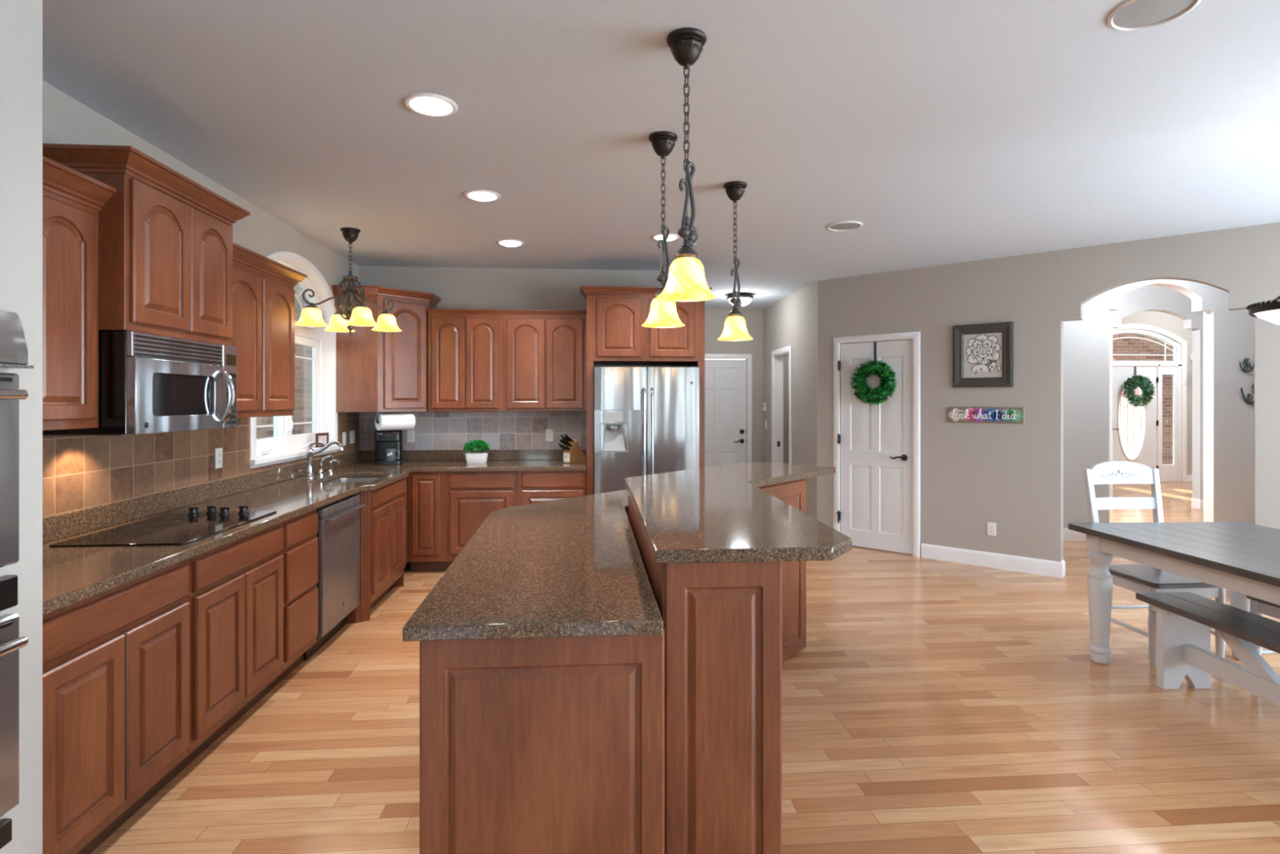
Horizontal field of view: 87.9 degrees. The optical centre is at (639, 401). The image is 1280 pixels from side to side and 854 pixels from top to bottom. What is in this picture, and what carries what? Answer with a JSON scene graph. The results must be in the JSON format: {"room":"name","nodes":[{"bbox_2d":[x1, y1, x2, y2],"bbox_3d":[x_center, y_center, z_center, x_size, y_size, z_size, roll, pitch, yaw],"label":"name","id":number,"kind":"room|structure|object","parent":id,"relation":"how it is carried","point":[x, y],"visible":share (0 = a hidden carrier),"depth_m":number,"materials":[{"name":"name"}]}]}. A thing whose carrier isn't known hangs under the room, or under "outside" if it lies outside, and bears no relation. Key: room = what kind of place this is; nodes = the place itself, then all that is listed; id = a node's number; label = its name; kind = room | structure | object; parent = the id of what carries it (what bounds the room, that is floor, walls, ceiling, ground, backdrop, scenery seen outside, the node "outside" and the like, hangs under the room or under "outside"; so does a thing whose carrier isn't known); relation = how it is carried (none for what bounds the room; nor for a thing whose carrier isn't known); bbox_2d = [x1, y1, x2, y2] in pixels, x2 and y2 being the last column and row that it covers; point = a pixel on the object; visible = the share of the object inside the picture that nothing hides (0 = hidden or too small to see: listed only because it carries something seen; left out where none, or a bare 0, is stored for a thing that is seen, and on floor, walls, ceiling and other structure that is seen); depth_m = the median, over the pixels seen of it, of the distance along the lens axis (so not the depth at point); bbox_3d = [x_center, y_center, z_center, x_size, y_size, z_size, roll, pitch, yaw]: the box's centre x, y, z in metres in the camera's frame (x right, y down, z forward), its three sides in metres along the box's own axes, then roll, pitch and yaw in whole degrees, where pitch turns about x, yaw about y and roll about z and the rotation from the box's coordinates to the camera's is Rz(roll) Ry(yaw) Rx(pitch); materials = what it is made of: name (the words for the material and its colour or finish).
{"room":"kitchen","nodes":[
{"label":"kitchen","id":0,"kind":"room"},
{"bbox_2d":[0,0,42,853],"bbox_3d":[-1.907,0.100,0.981,0.655,2.740,1.645,0,0,-4],"label":"wall","id":1,"kind":"structure","parent":0,"point":[20,20],"depth_m":1.77,"materials":[{"name":"grey paint"}]},
{"bbox_2d":[0,309,33,848],"bbox_3d":[-1.568,0.450,1.353,0.118,1.400,0.740,0,0,-4],"label":"double oven","id":2,"kind":"object","parent":1,"relation":"attached to","point":[14,353],"visible":1,"depth_m":1.68,"materials":[{"name":"silver metal"}]},
{"bbox_2d":[42,80,359,297],"bbox_3d":[-2.373,0.100,1.735,0.160,2.740,9.220,0,0,-4],"label":"wall","id":3,"kind":"structure","parent":0,"point":[66,120],"depth_m":3.68,"materials":[{"name":"beige paint"}]},
{"bbox_2d":[42,155,115,431],"bbox_3d":[-2.141,-0.354,2.173,0.368,0.904,0.763,0,0,-4],"label":"upper cabinet","id":4,"kind":"object","parent":3,"relation":"attached to","point":[73,200],"visible":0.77,"depth_m":2.34,"materials":[{"name":"brown wood"}]},
{"bbox_2d":[42,143,250,346],"bbox_3d":[-2.147,-0.610,2.873,0.461,0.675,0.868,0,0,-4],"label":"upper cabinet","id":5,"kind":"object","parent":3,"relation":"attached to","point":[166,238],"visible":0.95,"depth_m":2.68,"materials":[{"name":"brown wood"}]},
{"bbox_2d":[42,330,236,435],"bbox_3d":[-2.130,-0.069,2.874,0.490,0.400,0.738,0,0,-4],"label":"microwave","id":6,"kind":"object","parent":5,"relation":"attached to","point":[148,383],"visible":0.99,"depth_m":2.68,"materials":[{"name":"silver metal"}]},
{"bbox_2d":[42,412,359,516],"bbox_3d":[-2.461,0.262,3.998,0.008,0.384,4.455,0,0,-4],"label":"wall tile","id":7,"kind":"structure","parent":3,"relation":"attached to","point":[79,472],"depth_m":3.19,"materials":[{"name":"brown tile"}]},
{"bbox_2d":[214,447,222,468],"bbox_3d":[-2.441,0.327,3.850,0.009,0.116,0.070,0,0,-4],"label":"wall outlet","id":8,"kind":"object","parent":7,"relation":"attached to","point":[218,451],"visible":1,"depth_m":3.84,"materials":[{"name":"white plastic"}]},
{"bbox_2d":[342,431,346,445],"bbox_3d":[-2.590,0.325,5.821,0.010,0.116,0.070,0,0,-4],"label":"light switch","id":9,"kind":"object","parent":7,"relation":"attached to","point":[344,433],"visible":0.96,"depth_m":5.81,"materials":[{"name":"white plastic"}]},
{"bbox_2d":[350,430,355,444],"bbox_3d":[-2.605,0.320,6.020,0.010,0.116,0.116,0,0,-4],"label":"light switch","id":10,"kind":"object","parent":7,"relation":"attached to","point":[352,433],"visible":1,"depth_m":6.03,"materials":[{"name":"white plastic"}]},
{"bbox_2d":[230,242,306,417],"bbox_3d":[-2.258,-0.358,3.721,0.368,0.886,0.959,0,0,-4],"label":"upper cabinet","id":11,"kind":"object","parent":3,"relation":"attached to","point":[264,293],"visible":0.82,"depth_m":3.73,"materials":[{"name":"brown wood"}]},
{"bbox_2d":[249,250,339,468],"bbox_3d":[-2.593,-0.333,4.933,0.205,1.515,1.470,0,0,-4],"label":"window","id":12,"kind":"structure","parent":3,"relation":"in","point":[283,446],"depth_m":5.35,"materials":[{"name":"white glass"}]},
{"bbox_2d":[315,432,328,447],"bbox_3d":[-2.557,0.310,5.342,0.012,0.120,0.150,0,0,11],"label":"photo frame","id":13,"kind":"object","parent":12,"relation":"on","point":[322,437],"visible":0.76,"depth_m":5.33,"materials":[{"name":"brown wood"}]},
{"bbox_2d":[318,435,326,445],"bbox_3d":[-2.557,0.310,5.342,0.006,0.080,0.106,0,0,11],"label":"photo","id":14,"kind":"object","parent":13,"relation":"attached to","point":[322,438],"depth_m":5.34},
{"bbox_2d":[256,283,311,439],"bbox_3d":[-4.619,-0.730,9.139,0.301,4.600,12.000,0,0,4],"label":"brick wall","id":15,"kind":"structure","parent":0,"point":[302,412],"depth_m":8.77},
{"bbox_2d":[359,266,705,557],"bbox_3d":[-1.005,0.100,6.402,3.275,2.740,0.120,0,0,-4],"label":"wall","id":16,"kind":"structure","parent":0,"point":[458,288],"depth_m":6.32,"materials":[{"name":"grey paint"}]},
{"bbox_2d":[332,285,441,412],"bbox_3d":[-2.228,-0.443,5.914,0.760,1.062,0.664,0,0,-4],"label":"upper cabinet","id":17,"kind":"object","parent":16,"relation":"attached to","point":[377,371],"visible":0.84,"depth_m":5.68,"materials":[{"name":"brown wood"}]},
{"bbox_2d":[376,411,413,422],"bbox_3d":[-2.147,0.136,5.829,0.336,0.095,0.020,0,0,-44],"label":"paper towel holder","id":18,"kind":"object","parent":17,"relation":"attached to","point":[377,421],"visible":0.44,"depth_m":5.71,"materials":[{"name":"metal"}]},
{"bbox_2d":[374,413,415,430],"bbox_3d":[-2.147,0.175,5.829,0.300,0.144,0.144,0,0,-44],"label":"paper towel roll","id":19,"kind":"object","parent":18,"relation":"hanging from","point":[397,421],"visible":1,"depth_m":5.77,"materials":[{"name":"white paper"}]},
{"bbox_2d":[426,308,503,411],"bbox_3d":[-1.581,-0.372,6.125,0.665,0.917,0.342,0,0,-4],"label":"upper cabinet","id":20,"kind":"object","parent":16,"relation":"attached to","point":[466,346],"visible":0.98,"depth_m":5.97,"materials":[{"name":"brown wood"}]},
{"bbox_2d":[359,411,586,450],"bbox_3d":[-1.569,0.262,6.295,2.117,0.384,0.008,0,0,-4],"label":"wall tile","id":21,"kind":"structure","parent":16,"relation":"attached to","point":[433,430],"depth_m":6.30,"materials":[{"name":"grey tile"}]},
{"bbox_2d":[407,430,414,442],"bbox_3d":[-2.155,0.324,6.242,0.070,0.116,0.009,0,0,-4],"label":"wall outlet","id":22,"kind":"object","parent":21,"relation":"attached to","point":[411,433],"visible":1,"depth_m":6.24,"materials":[{"name":"white plastic"}]},
{"bbox_2d":[546,429,553,441],"bbox_3d":[-0.864,0.320,6.340,0.070,0.116,0.009,0,0,-4],"label":"wall outlet","id":23,"kind":"object","parent":21,"relation":"attached to","point":[549,433],"visible":1,"depth_m":6.34,"materials":[{"name":"white plastic"}]},
{"bbox_2d":[502,309,586,411],"bbox_3d":[-0.874,-0.372,6.179,0.750,0.917,0.342,0,0,-4],"label":"upper cabinet","id":24,"kind":"object","parent":16,"relation":"attached to","point":[544,351],"visible":0.94,"depth_m":6.03,"materials":[{"name":"brown wood"}]},
{"bbox_2d":[42,0,1279,309],"bbox_3d":[1.563,-1.320,3.318,8.320,0.100,11.820,0,0,-4],"label":"ceiling","id":25,"kind":"structure","parent":0,"point":[954,131],"depth_m":2.96,"materials":[{"name":"white paint"}]},
{"bbox_2d":[294,227,401,336],"bbox_3d":[-2.138,-0.875,4.903,0.594,0.790,0.594,0,0,5],"label":"chandelier","id":26,"kind":"object","parent":25,"relation":"hanging from","point":[361,315],"visible":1,"depth_m":4.86,"materials":[{"name":"brown metal"}]},
{"bbox_2d":[404,93,457,117],"bbox_3d":[-0.894,-1.256,2.841,0.220,0.028,0.220,0,0,-4],"label":"recessed light","id":27,"kind":"object","parent":25,"relation":"in","point":[428,104],"visible":1,"depth_m":2.81,"materials":[{"name":"white"}]},
{"bbox_2d":[411,97,450,115],"bbox_3d":[-0.894,-1.256,2.841,0.164,0.027,0.164,0,0,-4],"label":"diffuser","id":28,"kind":"object","parent":27,"relation":"attached to","point":[420,105],"depth_m":2.81,"materials":[{"name":"white"}]},
{"bbox_2d":[463,189,500,201],"bbox_3d":[-0.970,-1.256,4.085,0.220,0.028,0.220,0,0,-4],"label":"recessed light","id":29,"kind":"object","parent":25,"relation":"in","point":[480,195],"visible":1,"depth_m":4.04,"materials":[{"name":"white"}]},
{"bbox_2d":[468,191,495,201],"bbox_3d":[-0.970,-1.256,4.085,0.164,0.027,0.164,0,0,-4],"label":"diffuser","id":30,"kind":"object","parent":29,"relation":"attached to","point":[476,196],"depth_m":4.05,"materials":[{"name":"white plastic"}]},
{"bbox_2d":[496,239,524,246],"bbox_3d":[-1.034,-1.256,5.297,0.220,0.028,0.220,0,0,-4],"label":"recessed light","id":31,"kind":"object","parent":25,"relation":"in","point":[508,242],"visible":1,"depth_m":5.25,"materials":[{"name":"white"}]},
{"bbox_2d":[500,240,520,246],"bbox_3d":[-1.034,-1.256,5.297,0.164,0.027,0.164,0,0,-4],"label":"diffuser","id":32,"kind":"object","parent":31,"relation":"attached to","point":[508,243],"depth_m":5.26,"materials":[{"name":"white"}]},
{"bbox_2d":[641,131,684,328],"bbox_3d":[0.111,-0.818,3.185,0.206,0.905,0.206,0,0,-4],"label":"pendant lamp","id":33,"kind":"object","parent":25,"relation":"hanging from","point":[663,313],"visible":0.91,"depth_m":3.16,"materials":[{"name":"brown metal"}]},
{"bbox_2d":[651,233,679,241],"bbox_3d":[0.197,-1.256,5.117,0.220,0.028,0.220,0,0,-4],"label":"recessed light","id":34,"kind":"object","parent":25,"relation":"in","point":[672,237],"visible":0.66,"depth_m":5.08,"materials":[{"name":"white"}]},
{"bbox_2d":[654,235,675,241],"bbox_3d":[0.197,-1.256,5.117,0.164,0.027,0.164,0,0,-4],"label":"diffuser","id":35,"kind":"object","parent":34,"relation":"attached to","point":[671,237],"depth_m":5.08,"materials":[{"name":"white"}]},
{"bbox_2d":[657,27,715,302],"bbox_3d":[0.163,-0.818,2.322,0.206,0.905,0.206,0,0,-4],"label":"pendant lamp","id":36,"kind":"object","parent":25,"relation":"hanging from","point":[686,282],"visible":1,"depth_m":2.30,"materials":[{"name":"yellow glass"}]},
{"bbox_2d":[717,181,752,341],"bbox_3d":[0.557,-0.818,3.889,0.206,0.905,0.206,0,0,-4],"label":"pendant lamp","id":37,"kind":"object","parent":25,"relation":"hanging from","point":[735,326],"visible":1,"depth_m":3.86,"materials":[{"name":"brown metal"}]},
{"bbox_2d":[726,293,753,306],"bbox_3d":[1.185,-1.200,7.866,0.316,0.140,0.316,0,0,-4],"label":"flush light","id":38,"kind":"object","parent":25,"relation":"attached to","point":[746,298],"visible":0.58,"depth_m":7.76,"materials":[{"name":"white glass"}]},
{"bbox_2d":[826,221,862,231],"bbox_3d":[1.478,-1.265,4.792,0.244,0.010,0.244,0,0,-4],"label":"ceiling speaker","id":39,"kind":"object","parent":25,"relation":"attached to","point":[843,225],"visible":1,"depth_m":4.78},
{"bbox_2d":[829,222,860,230],"bbox_3d":[1.478,-1.264,4.792,0.220,0.004,0.220,0,0,-4],"label":"grille","id":40,"kind":"object","parent":39,"relation":"attached to","point":[835,226],"depth_m":4.79,"materials":[{"name":"white metal"}]},
{"bbox_2d":[1107,0,1201,31],"bbox_3d":[1.658,-1.265,2.143,0.244,0.010,0.244,0,0,-4],"label":"ceiling speaker","id":41,"kind":"object","parent":25,"relation":"attached to","point":[1131,15],"visible":1,"depth_m":2.16},
{"bbox_2d":[1246,295,1279,324],"bbox_3d":[3.066,-0.800,2.941,0.563,0.940,0.560,0,0,-4],"label":"pendant","id":42,"kind":"object","parent":25,"relation":"hanging from","point":[1269,310],"visible":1,"depth_m":3.00,"materials":[{"name":"white glass"}]},
{"bbox_2d":[90,481,1279,853],"bbox_3d":[5.351,1.520,4.819,16.600,0.100,14.400,0,0,-4],"label":"floor","id":43,"kind":"structure","parent":0,"point":[930,706],"depth_m":2.89,"materials":[{"name":"brown wood"}]},
{"bbox_2d":[42,559,189,853],"bbox_3d":[-2.010,1.032,2.173,0.629,0.876,0.743,0,0,-4],"label":"base cabinet","id":44,"kind":"object","parent":43,"relation":"on","point":[116,660],"visible":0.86,"depth_m":2.13,"materials":[{"name":"brown wood"}]},
{"bbox_2d":[42,459,586,615],"bbox_3d":[-1.405,0.575,4.078,2.124,0.038,4.452,0,0,-4],"label":"countertop","id":45,"kind":"structure","parent":44,"relation":"on","point":[71,575],"depth_m":3.03,"materials":[{"name":"stone"}]},
{"bbox_2d":[48,506,276,546],"bbox_3d":[-2.045,0.534,2.941,0.497,0.044,0.775,0,0,-4],"label":"cooktop","id":46,"kind":"object","parent":45,"relation":"in","point":[174,528],"visible":1,"depth_m":2.85,"materials":[{"name":"black glass"}]},
{"bbox_2d":[42,450,360,543],"bbox_3d":[-2.454,0.505,3.999,0.020,0.102,4.452,0,0,-4],"label":"stone upstand","id":47,"kind":"object","parent":45,"relation":"on","point":[67,524],"visible":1,"depth_m":3.35,"materials":[{"name":"stone"}]},
{"bbox_2d":[304,440,343,478],"bbox_3d":[-2.307,0.420,4.851,0.271,0.272,0.072,0,0,-4],"label":"faucet","id":48,"kind":"object","parent":45,"relation":"on","point":[309,452],"visible":1,"depth_m":4.83,"materials":[{"name":"silver metal"}]},
{"bbox_2d":[316,454,334,475],"bbox_3d":[-2.394,0.481,5.053,0.123,0.151,0.052,0,0,-4],"label":"sprayer","id":49,"kind":"object","parent":45,"relation":"on","point":[320,472],"visible":1,"depth_m":5.04,"materials":[{"name":"silver metal"}]},
{"bbox_2d":[327,459,339,473],"bbox_3d":[-2.395,0.505,5.194,0.093,0.102,0.044,0,0,-4],"label":"soap dispenser","id":50,"kind":"object","parent":45,"relation":"on","point":[330,471],"visible":1,"depth_m":5.18,"materials":[{"name":"silver metal"}]},
{"bbox_2d":[322,477,380,483],"bbox_3d":[-2.111,0.683,4.884,0.444,0.174,0.684,0,0,-4],"label":"sink","id":51,"kind":"object","parent":45,"relation":"in","point":[343,479],"visible":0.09,"depth_m":5.20,"materials":[{"name":"silver metal"}]},
{"bbox_2d":[373,429,403,464],"bbox_3d":[-2.263,0.406,5.982,0.240,0.300,0.286,0,0,-18],"label":"coffee maker","id":52,"kind":"object","parent":45,"relation":"on","point":[384,439],"visible":0.96,"depth_m":5.92,"materials":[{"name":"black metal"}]},
{"bbox_2d":[385,448,399,460],"bbox_3d":[-2.215,0.469,5.933,0.110,0.098,0.085,0,0,-45],"label":"mug","id":53,"kind":"object","parent":52,"relation":"on","point":[390,453],"visible":1,"depth_m":5.89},
{"bbox_2d":[360,448,586,461],"bbox_3d":[-1.562,0.505,6.289,2.104,0.102,0.020,0,0,-4],"label":"stone upstand","id":54,"kind":"object","parent":45,"relation":"on","point":[526,454],"visible":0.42,"depth_m":6.28,"materials":[{"name":"stone"}]},
{"bbox_2d":[463,439,490,463],"bbox_3d":[-1.485,0.448,6.044,0.245,0.216,0.159,0,0,-4],"label":"potted plant","id":55,"kind":"object","parent":45,"relation":"on","point":[471,457],"visible":1,"depth_m":6.00,"materials":[{"name":"plant"}]},
{"bbox_2d":[563,439,586,462],"bbox_3d":[-0.598,0.449,6.102,0.090,0.214,0.207,0,0,44],"label":"knife block","id":56,"kind":"object","parent":45,"relation":"on","point":[575,455],"visible":0.91,"depth_m":6.05,"materials":[{"name":"brown wood"}]},
{"bbox_2d":[564,433,574,443],"bbox_3d":[-0.629,0.340,6.016,0.018,0.104,0.142,0,0,44],"label":"kitchen knife","id":57,"kind":"object","parent":56,"relation":"in","point":[565,434],"visible":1,"depth_m":6.00,"materials":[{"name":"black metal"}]},
{"bbox_2d":[168,522,283,782],"bbox_3d":[-2.067,1.032,2.933,0.629,0.876,0.780,0,0,-4],"label":"base cabinet","id":58,"kind":"object","parent":43,"relation":"on","point":[236,594],"visible":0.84,"depth_m":2.86,"materials":[{"name":"brown wood"}]},
{"bbox_2d":[266,508,318,693],"bbox_3d":[-2.113,1.032,3.537,0.629,0.876,0.430,0,0,-4],"label":"base cabinet","id":59,"kind":"object","parent":43,"relation":"on","point":[300,552],"visible":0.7,"depth_m":3.52,"materials":[{"name":"brown wood"}]},
{"bbox_2d":[303,493,365,660],"bbox_3d":[-2.115,1.036,4.074,0.648,0.868,0.629,0,0,-4],"label":"dishwasher","id":60,"kind":"object","parent":43,"relation":"on","point":[338,535],"visible":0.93,"depth_m":4.03,"materials":[{"name":"silver metal"}]},
{"bbox_2d":[340,477,405,622],"bbox_3d":[-2.175,1.032,4.849,0.704,0.876,0.915,0,0,-4],"label":"base cabinet","id":61,"kind":"object","parent":43,"relation":"on","point":[383,517],"visible":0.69,"depth_m":4.64,"materials":[{"name":"brown wood"}]},
{"bbox_2d":[404,476,407,563],"bbox_3d":[-2.270,1.032,5.466,0.609,0.876,0.325,0,0,-4],"label":"base cabinet","id":62,"kind":"object","parent":43,"relation":"on","point":[406,491],"visible":0.08,"depth_m":5.61,"materials":[{"name":"brown wood"}]},
{"bbox_2d":[408,471,448,572],"bbox_3d":[-1.841,1.032,5.962,0.318,0.876,0.629,0,0,-4],"label":"base cabinet","id":63,"kind":"object","parent":43,"relation":"on","point":[427,491],"visible":0.8,"depth_m":5.66,"materials":[{"name":"brown wood"}]},
{"bbox_2d":[446,471,517,567],"bbox_3d":[-1.381,1.032,5.997,0.602,0.876,0.629,0,0,-4],"label":"base cabinet","id":64,"kind":"object","parent":43,"relation":"on","point":[471,495],"visible":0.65,"depth_m":5.68,"materials":[{"name":"brown wood"}]},
{"bbox_2d":[517,470,586,505],"bbox_3d":[-0.787,1.032,6.042,0.588,0.876,0.629,0,0,-4],"label":"base cabinet","id":65,"kind":"object","parent":43,"relation":"on","point":[533,486],"visible":0.42,"depth_m":5.73,"materials":[{"name":"brown wood"}]},
{"bbox_2d":[419,479,806,853],"bbox_3d":[0.022,0.956,3.196,1.448,1.029,3.212,0,0,16],"label":"kitchen island","id":66,"kind":"object","parent":43,"relation":"on","point":[670,742],"visible":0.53,"depth_m":1.73,"materials":[{"name":"brown wood"}]},
{"bbox_2d":[402,488,662,641],"bbox_3d":[-0.170,0.575,3.244,1.191,0.038,3.311,0,0,14],"label":"island countertop","id":67,"kind":"structure","parent":66,"relation":"on","point":[574,566],"depth_m":2.06,"materials":[{"name":"stone"}]},
{"bbox_2d":[624,461,851,563],"bbox_3d":[0.390,0.422,3.169,1.091,0.038,2.815,0,0,15],"label":"bar countertop","id":68,"kind":"structure","parent":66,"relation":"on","point":[720,513],"depth_m":2.30,"materials":[{"name":"stone"}]},
{"bbox_2d":[580,285,711,495],"bbox_3d":[0.031,0.236,6.088,1.146,2.468,0.662,0,0,-4],"label":"tall cabinet","id":69,"kind":"object","parent":43,"relation":"on","point":[615,335],"visible":0.7,"depth_m":5.79,"materials":[{"name":"brown wood"}]},
{"bbox_2d":[594,365,698,493],"bbox_3d":[0.039,0.574,6.023,0.908,1.772,0.755,0,0,-4],"label":"refrigerator","id":70,"kind":"object","parent":43,"relation":"on","point":[646,417],"visible":0.69,"depth_m":5.71,"materials":[{"name":"silver metal"}]},
{"bbox_2d":[1082,461,1225,666],"bbox_3d":[3.041,0.922,3.939,0.482,1.095,0.544,0,0,-4],"label":"dining chair","id":71,"kind":"object","parent":43,"relation":"on","point":[1138,578],"visible":0.63,"depth_m":4.05,"materials":[{"name":"white paint"}]},
{"bbox_2d":[1068,521,1279,664],"bbox_3d":[3.074,1.089,2.901,1.050,0.762,2.000,0,0,-3],"label":"dining table","id":72,"kind":"object","parent":43,"relation":"on","point":[1242,558],"visible":0.81,"depth_m":3.43,"materials":[{"name":"grey wood"}]},
{"bbox_2d":[1135,591,1279,706],"bbox_3d":[2.821,1.244,2.721,0.298,0.452,1.660,0,0,-2],"label":"bench","id":73,"kind":"object","parent":43,"relation":"on","point":[1184,620],"visible":1,"depth_m":3.26,"materials":[{"name":"grey wood"}]},
{"bbox_2d":[1246,595,1279,655],"bbox_3d":[3.463,0.922,3.292,0.544,1.095,0.482,0,0,-4],"label":"dining chair","id":74,"kind":"object","parent":43,"relation":"on","point":[1257,606],"visible":0.27,"depth_m":3.44,"materials":[{"name":"white paint"}]},
{"bbox_2d":[705,308,788,463],"bbox_3d":[1.709,-0.180,9.196,2.800,3.300,0.120,0,0,-4],"label":"wall","id":75,"kind":"structure","parent":0,"point":[715,318],"depth_m":9.13,"materials":[{"name":"beige paint"}]},
{"bbox_2d":[705,353,751,467],"bbox_3d":[1.066,0.407,9.097,0.945,2.126,0.099,0,0,-4],"label":"door","id":76,"kind":"structure","parent":75,"relation":"in","point":[728,382],"depth_m":9.12,"materials":[{"name":"white wood"}]},
{"bbox_2d":[763,280,817,519],"bbox_3d":[1.840,0.100,8.058,0.120,2.740,2.168,0,0,-4],"label":"wall","id":77,"kind":"structure","parent":0,"point":[793,320],"depth_m":7.50,"materials":[{"name":"beige paint"}]},
{"bbox_2d":[762,402,766,410],"bbox_3d":[1.693,0.070,9.034,0.027,0.110,0.100,0,0,-4],"label":"thermostat","id":78,"kind":"object","parent":77,"relation":"attached to","point":[764,404],"visible":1,"depth_m":8.99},
{"bbox_2d":[771,345,791,463],"bbox_3d":[1.814,0.402,8.271,0.140,2.136,0.832,0,0,-4],"label":"door","id":79,"kind":"structure","parent":77,"relation":"in","point":[777,355],"depth_m":8.61,"materials":[{"name":"white wood"}]},
{"bbox_2d":[817,222,1279,561],"bbox_3d":[3.799,-0.180,5.393,5.004,3.300,0.122,0,0,41],"label":"wall","id":80,"kind":"structure","parent":0,"point":[973,474],"depth_m":5.76,"materials":[{"name":"beige paint"}]},
{"bbox_2d":[833,331,919,556],"bbox_3d":[2.331,0.402,6.579,0.865,2.136,0.099,0,0,41],"label":"door","id":81,"kind":"structure","parent":80,"relation":"in","point":[880,443],"depth_m":6.56,"materials":[{"name":"white wood"}]},
{"bbox_2d":[849,342,897,405],"bbox_3d":[2.303,-0.278,6.549,0.474,0.630,0.184,0,0,41],"label":"wreath","id":82,"kind":"object","parent":81,"relation":"hanging from","point":[864,391],"visible":1,"depth_m":6.52,"materials":[{"name":"green plant"}]},
{"bbox_2d":[952,321,1013,387],"bbox_3d":[3.057,-0.412,5.930,0.488,0.565,0.034,0,0,41],"label":"framed picture","id":83,"kind":"object","parent":80,"relation":"attached to","point":[983,353],"visible":1,"depth_m":5.93,"materials":[{"name":"paper"}]},
{"bbox_2d":[947,407,1024,423],"bbox_3d":[3.076,0.117,5.921,0.621,0.138,0.023,0,0,41],"label":"wall sign","id":84,"kind":"object","parent":80,"relation":"attached to","point":[978,415],"visible":1,"depth_m":5.90,"materials":[{"name":"multicoloured wood"}]},
{"bbox_2d":[986,521,995,536],"bbox_3d":[3.120,1.129,5.892,0.070,0.116,0.009,0,0,41],"label":"wall outlet","id":85,"kind":"object","parent":80,"relation":"attached to","point":[991,526],"visible":1,"depth_m":5.89,"materials":[{"name":"white plastic"}]},
{"bbox_2d":[920,542,1065,577],"bbox_3d":[3.133,1.404,5.956,1.141,0.132,0.134,0,0,41],"label":"baseboard","id":86,"kind":"structure","parent":80,"relation":"attached to","point":[994,560],"depth_m":5.86,"materials":[{"name":"white wood"}]},
{"bbox_2d":[1112,329,1173,464],"bbox_3d":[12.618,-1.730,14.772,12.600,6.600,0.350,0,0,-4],"label":"window","id":87,"kind":"structure","parent":0,"point":[1124,345],"depth_m":14.46,"materials":[{"name":"glass"}]},
{"bbox_2d":[1109,285,1203,499],"bbox_3d":[8.277,-0.180,9.213,7.900,3.300,0.120,0,0,-4],"label":"wall","id":88,"kind":"structure","parent":0,"point":[1171,301],"depth_m":9.10,"materials":[{"name":"beige paint"}]},
{"bbox_2d":[1191,497,1203,509],"bbox_3d":[8.943,1.404,9.256,2.564,0.132,0.134,0,0,-4],"label":"baseboard","id":89,"kind":"structure","parent":88,"relation":"attached to","point":[1195,503],"depth_m":9.14,"materials":[{"name":"white wood"}]},
{"bbox_2d":[1121,311,1191,474],"bbox_3d":[8.605,-0.180,12.146,7.000,3.300,0.120,0,0,-4],"label":"wall","id":90,"kind":"structure","parent":0,"point":[1173,324],"depth_m":12.19,"materials":[{"name":"beige paint"}]},
{"bbox_2d":[1112,323,1186,481],"bbox_3d":[8.986,0.022,12.150,2.090,2.895,0.149,0,0,-4],"label":"door","id":91,"kind":"structure","parent":90,"relation":"in","point":[1149,453],"depth_m":12.16,"materials":[{"name":"white wood"}]},
{"bbox_2d":[1121,366,1155,408],"bbox_3d":[9.047,-0.268,12.055,0.626,0.761,0.236,0,0,-4],"label":"wreath","id":92,"kind":"object","parent":91,"relation":"hanging from","point":[1144,383],"visible":1,"depth_m":12.01,"materials":[{"name":"green plant"}]},
{"bbox_2d":[1186,474,1191,481],"bbox_3d":[11.004,1.404,12.261,2.000,0.132,0.014,0,0,-4],"label":"baseboard","id":93,"kind":"structure","parent":90,"relation":"attached to","point":[1188,476],"depth_m":12.19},
{"bbox_2d":[1063,279,1253,528],"bbox_3d":[5.772,-0.180,7.197,6.600,3.300,0.120,0,0,-4],"label":"archway","id":94,"kind":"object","parent":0,"point":[1228,335],"depth_m":7.17,"materials":[{"name":"beige paint"}]},
{"bbox_2d":[1063,528,1085,540],"bbox_3d":[3.847,1.404,7.044,2.339,0.132,0.134,0,0,-4],"label":"baseboard","id":95,"kind":"structure","parent":94,"relation":"attached to","point":[1068,535],"depth_m":7.03,"materials":[{"name":"white wood"}]},
{"bbox_2d":[1239,357,1253,372],"bbox_3d":[6.563,-0.395,7.185,0.188,0.161,0.024,0,0,-4],"label":"wall ornament","id":96,"kind":"object","parent":94,"relation":"attached to","point":[1246,365],"visible":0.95,"depth_m":7.17,"materials":[{"name":"grey metal"}]},
{"bbox_2d":[1240,383,1253,404],"bbox_3d":[6.635,-0.092,7.189,0.303,0.247,0.027,0,0,-4],"label":"wall ornament","id":97,"kind":"object","parent":94,"relation":"attached to","point":[1251,402],"visible":0.27,"depth_m":7.17,"materials":[{"name":"grey metal"}]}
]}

